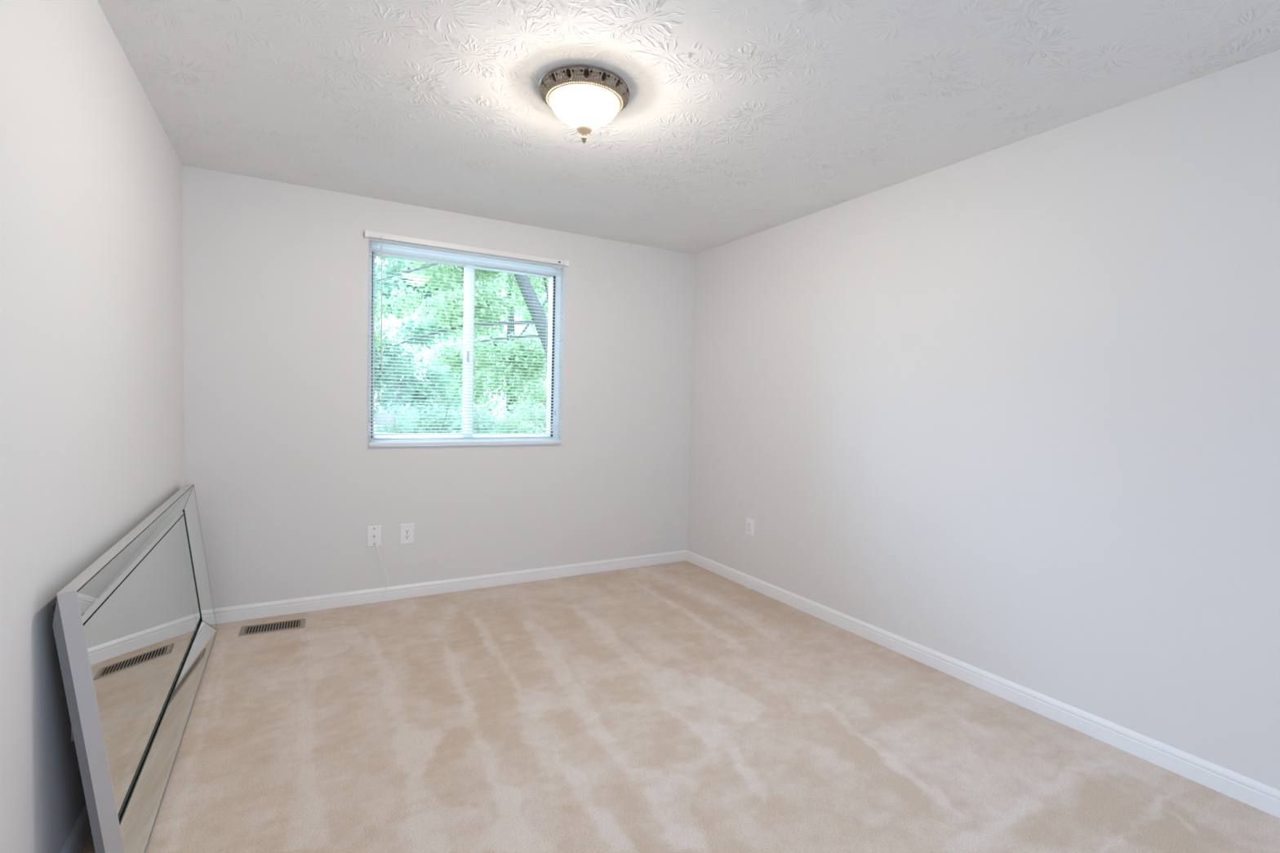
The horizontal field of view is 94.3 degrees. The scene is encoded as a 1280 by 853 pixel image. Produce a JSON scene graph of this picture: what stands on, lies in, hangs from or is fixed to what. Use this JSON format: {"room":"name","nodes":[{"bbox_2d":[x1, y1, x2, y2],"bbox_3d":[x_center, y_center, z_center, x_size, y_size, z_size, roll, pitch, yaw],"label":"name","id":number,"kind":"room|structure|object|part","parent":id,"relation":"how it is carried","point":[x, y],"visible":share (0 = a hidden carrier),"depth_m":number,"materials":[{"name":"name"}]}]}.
{"room":"empty bedroom","nodes":[
{"label":"empty bedroom","id":0,"kind":"room"},
{"bbox_2d":[0,0,184,852],"bbox_3d":[-1.287,0.025,1.047,0.130,2.540,4.750,0,3,-30],"label":"wall","id":1,"kind":"structure","parent":0,"point":[92,415],"depth_m":1.54,"materials":[{"name":"white paint"}]},
{"bbox_2d":[71,725,74,741],"bbox_3d":[-1.539,0.780,1.626,0.008,0.124,0.080,0,3,-30],"label":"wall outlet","id":2,"kind":"object","parent":1,"relation":"attached to","point":[72,735],"visible":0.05,"depth_m":1.59,"materials":[{"name":"white plastic"}]},
{"bbox_2d":[60,804,91,852],"bbox_3d":[-1.250,1.153,1.124,0.012,0.083,4.738,0,3,-30],"label":"baseboard","id":3,"kind":"structure","parent":1,"relation":"attached to","point":[81,831],"depth_m":1.62,"materials":[{"name":"white wood"}]},
{"bbox_2d":[182,164,694,608],"bbox_3d":[-1.036,-0.093,3.999,3.499,2.540,0.130,0,3,-30],"label":"wall","id":4,"kind":"structure","parent":0,"point":[289,489],"depth_m":3.58,"materials":[{"name":"white paint"}]},
{"bbox_2d":[366,525,381,546],"bbox_3d":[-1.621,0.671,3.623,0.080,0.128,0.016,0,3,-30],"label":"cable plate","id":5,"kind":"object","parent":4,"relation":"attached to","point":[373,531],"visible":1,"depth_m":3.62,"materials":[{"name":"white plastic"}]},
{"bbox_2d":[369,536,387,603],"bbox_3d":[-1.593,0.874,3.626,0.102,0.410,0.027,0,3,-30],"label":"cord","id":6,"kind":"object","parent":5,"relation":"hanging from","point":[374,536],"visible":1,"depth_m":3.63,"materials":[{"name":"white plastic"}]},
{"bbox_2d":[400,523,413,544],"bbox_3d":[-1.460,0.673,3.720,0.083,0.130,0.008,0,3,-30],"label":"wall outlet","id":7,"kind":"object","parent":4,"relation":"attached to","point":[406,531],"visible":1,"depth_m":3.72,"materials":[{"name":"white plastic"}]},
{"bbox_2d":[404,534,409,539],"bbox_3d":[-1.459,0.693,3.718,0.034,0.029,0.002,0,3,-30],"label":"receptacle","id":8,"kind":"object","parent":7,"relation":"attached to","point":[406,536],"depth_m":3.72,"materials":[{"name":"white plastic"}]},
{"bbox_2d":[404,528,409,533],"bbox_3d":[-1.458,0.654,3.717,0.034,0.029,0.002,0,3,-30],"label":"receptacle","id":9,"kind":"object","parent":7,"relation":"attached to","point":[406,531],"depth_m":3.72,"materials":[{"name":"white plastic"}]},
{"bbox_2d":[213,550,686,623],"bbox_3d":[-1.028,1.037,3.985,3.239,0.083,0.012,0,3,-30],"label":"baseboard","id":10,"kind":"structure","parent":4,"relation":"attached to","point":[262,610],"depth_m":3.79,"materials":[{"name":"white wood"}]},
{"bbox_2d":[365,241,563,448],"bbox_3d":[-1.115,-0.492,3.927,1.281,1.251,0.128,0,3,-30],"label":"window","id":11,"kind":"structure","parent":4,"relation":"in","point":[371,438],"depth_m":3.92,"materials":[{"name":"white plastic"}]},
{"bbox_3d":[-1.375,-0.494,3.795,0.612,1.146,0.022,0,3,-30],"label":"sash","id":12,"kind":"part","parent":11,"relation":"part of","materials":[{"name":"white plastic"}]},
{"bbox_3d":[-1.112,0.128,3.922,1.281,0.013,0.058,0,3,-30],"label":"sill","id":13,"kind":"part","parent":11,"relation":"part of","materials":[{"name":"white paint"}]},
{"bbox_2d":[364,230,568,445],"bbox_3d":[-1.076,-0.521,3.852,1.296,1.276,0.039,0,3,-30],"label":"window blind","id":14,"kind":"object","parent":11,"relation":"attached to","point":[371,234],"visible":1,"depth_m":3.82,"materials":[{"name":"white plastic"}]},
{"bbox_3d":[-1.486,-0.513,3.624,0.002,1.221,0.028,0,3,-21],"label":"ladder cord","id":15,"kind":"part","parent":14,"relation":"part of","materials":[{"name":"white fabric"}]},
{"bbox_3d":[-1.096,0.107,3.879,1.234,0.019,0.022,0,3,-30],"label":"rail","id":16,"kind":"part","parent":14,"relation":"part of","materials":[{"name":"white plastic"}]},
{"bbox_3d":[-1.077,-0.513,3.858,0.002,1.221,0.028,0,3,-21],"label":"ladder cord","id":17,"kind":"part","parent":14,"relation":"part of","materials":[{"name":"white fabric"}]},
{"bbox_3d":[-0.649,-0.513,4.103,0.002,1.221,0.028,0,3,-21],"label":"ladder cord","id":18,"kind":"part","parent":14,"relation":"part of","materials":[{"name":"white fabric"}]},
{"bbox_3d":[-0.583,-0.572,4.117,0.032,1.119,0.003,0,3,-34],"label":"pull cord","id":19,"kind":"part","parent":14,"relation":"part of","materials":[{"name":"white fabric"}]},
{"bbox_3d":[-0.569,-0.622,4.122,0.022,1.019,0.003,0,3,-35],"label":"pull cord","id":20,"kind":"part","parent":14,"relation":"part of","materials":[{"name":"white fabric"}]},
{"bbox_3d":[-0.903,-0.496,4.095,0.620,1.146,0.022,0,3,-30],"label":"sash","id":21,"kind":"part","parent":11,"relation":"part of","materials":[{"name":"white plastic"}]},
{"bbox_3d":[-0.892,-0.503,4.101,0.534,1.100,0.004,0,3,-30],"label":"pane","id":22,"kind":"part","parent":11,"relation":"part of","materials":[{"name":"glass"}]},
{"bbox_2d":[80,560,1279,852],"bbox_3d":[0.146,1.194,1.933,3.239,0.002,4.750,0,3,-30],"label":"floor","id":23,"kind":"structure","parent":0,"point":[682,706],"depth_m":2.20,"materials":[{"name":"beige carpet"}]},
{"bbox_2d":[52,483,217,852],"bbox_3d":[-1.801,0.734,2.254,0.145,0.791,1.915,0,3,-30],"label":"wall mirror","id":24,"kind":"object","parent":23,"relation":"on","point":[135,633],"visible":1,"depth_m":1.84,"materials":[{"name":"silver metal"}]},
{"bbox_2d":[238,618,305,635],"bbox_3d":[-1.985,1.084,3.212,0.302,0.006,0.132,0,3,-28],"label":"floor vent","id":25,"kind":"object","parent":23,"relation":"in","point":[295,624],"visible":1,"depth_m":3.21,"materials":[{"name":"beige metal"}]},
{"bbox_2d":[97,0,1279,254],"bbox_3d":[0.208,-1.318,1.827,3.499,0.150,5.010,0,3,-30],"label":"ceiling","id":26,"kind":"structure","parent":0,"point":[740,119],"depth_m":2.21,"materials":[{"name":"white paint"}]},
{"bbox_2d":[539,63,630,143],"bbox_3d":[-0.209,-1.169,2.238,0.340,0.202,0.340,3,3,32],"label":"ceiling light","id":27,"kind":"object","parent":26,"relation":"attached to","point":[586,97],"visible":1,"depth_m":2.15,"materials":[{"name":"white glass"}]},
{"bbox_3d":[-0.209,-1.175,2.238,0.253,0.107,0.253,0,3,-30],"label":"lamp shade","id":28,"kind":"part","parent":27,"relation":"part of","materials":[{"name":"white glass"}]},
{"bbox_2d":[686,49,1279,790],"bbox_3d":[1.637,0.026,2.721,0.130,2.540,4.750,0,3,-30],"label":"wall","id":29,"kind":"structure","parent":0,"point":[1011,412],"depth_m":2.48,"materials":[{"name":"white paint"}]},
{"bbox_2d":[746,518,754,536],"bbox_3d":[0.759,0.697,4.114,0.008,0.112,0.080,0,3,-30],"label":"wall outlet","id":30,"kind":"object","parent":29,"relation":"attached to","point":[749,522],"visible":1,"depth_m":4.11,"materials":[{"name":"white plastic"}]},
{"bbox_2d":[685,550,1279,818],"bbox_3d":[1.550,1.153,2.728,0.012,0.083,4.738,0,3,-30],"label":"baseboard","id":31,"kind":"structure","parent":29,"relation":"attached to","point":[1262,797],"depth_m":2.48,"materials":[{"name":"white wood"}]},
{"label":"outside","id":32,"kind":"structure","parent":0,"visible":0},
{"label":"ground","id":33,"kind":"structure","parent":32,"visible":0},
{"bbox_2d":[373,255,462,433],"bbox_3d":[-4.600,-1.235,9.710,2.522,5.279,3.522,3,3,37],"label":"tree","id":34,"kind":"object","parent":33,"relation":"on","point":[391,260],"visible":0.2,"depth_m":10.00,"materials":[{"name":"green plant"}]},
{"bbox_2d":[373,398,499,433],"bbox_3d":[-2.887,0.566,8.056,1.829,1.896,1.912,2,3,19],"label":"shrub","id":35,"kind":"object","parent":33,"relation":"on","point":[406,405],"visible":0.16,"depth_m":8.07,"materials":[{"name":"green plant"}]},
{"bbox_2d":[374,260,548,355],"bbox_3d":[-2.564,-1.388,8.864,2.498,5.849,4.234,3,3,40],"label":"tree","id":36,"kind":"object","parent":33,"relation":"on","point":[441,269],"visible":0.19,"depth_m":8.42,"materials":[{"name":"green plant"}]},
{"bbox_2d":[394,266,548,422],"bbox_3d":[-3.193,-1.946,13.971,4.568,6.406,2.944,0,3,-30],"label":"tree","id":37,"kind":"object","parent":33,"relation":"on","point":[498,279],"visible":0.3,"depth_m":13.35,"materials":[{"name":"green plant"}]},
{"bbox_2d":[449,395,546,433],"bbox_3d":[-2.043,0.544,9.878,2.449,2.155,1.623,0,3,-30],"label":"shrub","id":38,"kind":"object","parent":33,"relation":"on","point":[528,397],"visible":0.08,"depth_m":9.76,"materials":[{"name":"green plant"}]}
]}

